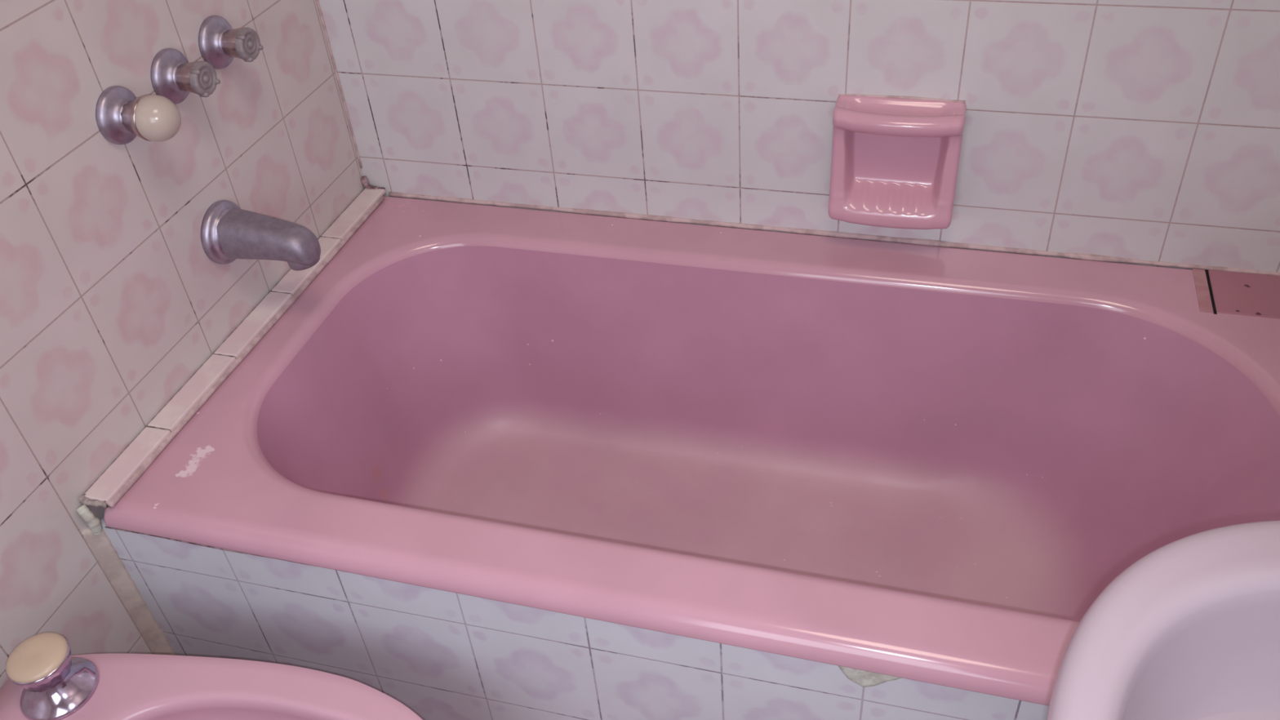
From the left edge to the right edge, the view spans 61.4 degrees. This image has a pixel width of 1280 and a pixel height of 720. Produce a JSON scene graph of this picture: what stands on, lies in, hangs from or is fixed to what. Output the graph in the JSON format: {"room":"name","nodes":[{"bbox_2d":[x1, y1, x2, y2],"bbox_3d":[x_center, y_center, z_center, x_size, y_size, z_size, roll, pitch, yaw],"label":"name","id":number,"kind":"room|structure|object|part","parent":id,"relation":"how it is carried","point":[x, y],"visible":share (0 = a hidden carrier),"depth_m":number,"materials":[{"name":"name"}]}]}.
{"room":"bathroom","nodes":[
{"label":"bathroom","id":0,"kind":"room"},
{"bbox_2d":[0,0,365,688],"bbox_3d":[-0.898,-0.161,0.496,0.100,2.508,2.351,8,41,15],"label":"wall","id":1,"kind":"structure","parent":0,"point":[112,298],"depth_m":1.30,"materials":[{"name":"tile"}]},
{"bbox_2d":[75,504,102,534],"bbox_3d":[-0.664,0.192,1.301,0.022,0.046,0.015,7,41,15],"label":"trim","id":2,"kind":"structure","parent":1,"relation":"attached to","point":[93,522],"depth_m":1.29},
{"bbox_2d":[81,526,176,655],"bbox_3d":[-0.651,0.375,1.447,0.021,0.441,0.020,7,41,15],"label":"trim","id":3,"kind":"structure","parent":1,"relation":"attached to","point":[103,549],"depth_m":1.38,"materials":[{"name":"beige tile"}]},
{"bbox_2d":[95,85,181,144],"bbox_3d":[-0.578,-0.284,1.262,0.083,0.068,0.068,7,41,15],"label":"tap","id":4,"kind":"object","parent":1,"relation":"attached to","point":[121,116],"visible":1,"depth_m":1.25,"materials":[{"name":"silver metal"}]},
{"bbox_3d":[-0.563,-0.282,1.257,0.051,0.054,0.054,7,41,15],"label":"ball knob","id":5,"kind":"part","parent":4,"relation":"part of","materials":[{"name":"beige plastic"}]},
{"bbox_2d":[150,48,220,104],"bbox_3d":[-0.560,-0.351,1.340,0.059,0.068,0.068,7,41,15],"label":"tap","id":6,"kind":"object","parent":1,"relation":"attached to","point":[173,77],"visible":1,"depth_m":1.32,"materials":[{"name":"silver metal"}]},
{"bbox_2d":[198,15,263,69],"bbox_3d":[-0.532,-0.415,1.412,0.059,0.068,0.068,7,41,15],"label":"tap","id":7,"kind":"object","parent":1,"relation":"attached to","point":[219,43],"visible":1,"depth_m":1.40,"materials":[{"name":"silver metal"}]},
{"bbox_2d":[200,200,320,271],"bbox_3d":[-0.507,-0.168,1.464,0.142,0.088,0.088,7,41,15],"label":"spout","id":8,"kind":"object","parent":1,"relation":"attached to","point":[229,233],"visible":1,"depth_m":1.44,"materials":[{"name":"silver metal"}]},
{"bbox_2d":[318,0,1279,271],"bbox_3d":[0.220,-0.830,1.186,1.750,2.508,0.100,7,41,15],"label":"wall","id":9,"kind":"structure","parent":0,"point":[1143,130],"depth_m":1.51,"materials":[{"name":"tile"}]},
{"bbox_2d":[315,0,362,168],"bbox_3d":[-0.580,-1.567,0.780,0.006,3.233,0.006,7,41,15],"label":"trim","id":10,"kind":"structure","parent":9,"relation":"attached to","point":[317,1],"depth_m":1.70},
{"bbox_2d":[360,175,385,190],"bbox_3d":[-0.450,-0.293,1.817,0.038,0.034,0.015,2,40,9],"label":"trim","id":11,"kind":"structure","parent":9,"relation":"attached to","point":[364,180],"depth_m":1.81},
{"bbox_2d":[388,191,1279,275],"bbox_3d":[0.501,-0.165,1.582,1.927,0.011,0.011,7,41,15],"label":"trim","id":12,"kind":"structure","parent":9,"relation":"attached to","point":[584,211],"depth_m":1.63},
{"bbox_2d":[828,93,966,229],"bbox_3d":[0.355,-0.271,1.505,0.174,0.183,0.067,7,41,15],"label":"soap dish","id":13,"kind":"object","parent":9,"relation":"attached to","point":[895,162],"visible":1,"depth_m":1.51,"materials":[{"name":"pink ceramic"}]},
{"bbox_3d":[-0.020,0.942,1.117,1.750,0.100,2.550,7,41,15],"label":"floor","id":14,"kind":"structure","parent":0,"visible":0},
{"bbox_2d":[0,632,422,719],"bbox_3d":[-0.440,0.573,1.168,0.581,0.461,0.365,7,41,15],"label":"bidet","id":15,"kind":"object","parent":14,"relation":"on","point":[45,682],"visible":1,"depth_m":1.17,"materials":[{"name":"pink ceramic"}]},
{"bbox_2d":[5,632,98,719],"bbox_3d":[-0.641,0.338,1.166,0.082,0.068,0.082,7,41,15],"label":"tap","id":16,"kind":"object","parent":15,"relation":"on","point":[52,683],"depth_m":1.16,"materials":[{"name":"silver metal"}]},
{"bbox_2d":[100,517,1048,719],"bbox_3d":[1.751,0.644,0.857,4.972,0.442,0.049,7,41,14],"label":"tub apron","id":17,"kind":"object","parent":14,"relation":"on","point":[442,655],"visible":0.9,"depth_m":1.26,"materials":[{"name":"tile"}]},
{"bbox_2d":[103,195,1279,706],"bbox_3d":[0.182,0.174,1.481,1.505,0.350,0.740,7,41,15],"label":"bathtub","id":18,"kind":"object","parent":14,"relation":"on","point":[921,463],"visible":0.77,"depth_m":1.59,"materials":[{"name":"pink ceramic"}]},
{"bbox_2d":[78,187,386,508],"bbox_3d":[-0.548,-0.056,1.554,0.044,0.016,0.740,8,41,15],"label":"tile ledge","id":19,"kind":"object","parent":18,"relation":"on","point":[129,466],"visible":1,"depth_m":1.47,"materials":[{"name":"tile"}]},
{"bbox_2d":[257,245,1279,621],"bbox_3d":[0.148,0.176,1.494,1.275,0.335,0.546,7,41,15],"label":"basin","id":20,"kind":"object","parent":18,"relation":"in","point":[1000,447],"depth_m":1.64,"materials":[{"name":"pink ceramic"}]},
{"bbox_2d":[1047,520,1279,719],"bbox_3d":[0.481,0.589,0.773,0.490,0.810,0.547,7,41,15],"label":"washbasin","id":21,"kind":"object","parent":14,"relation":"on","point":[1190,629],"visible":1,"depth_m":0.70,"materials":[{"name":"pink ceramic"}]}
]}

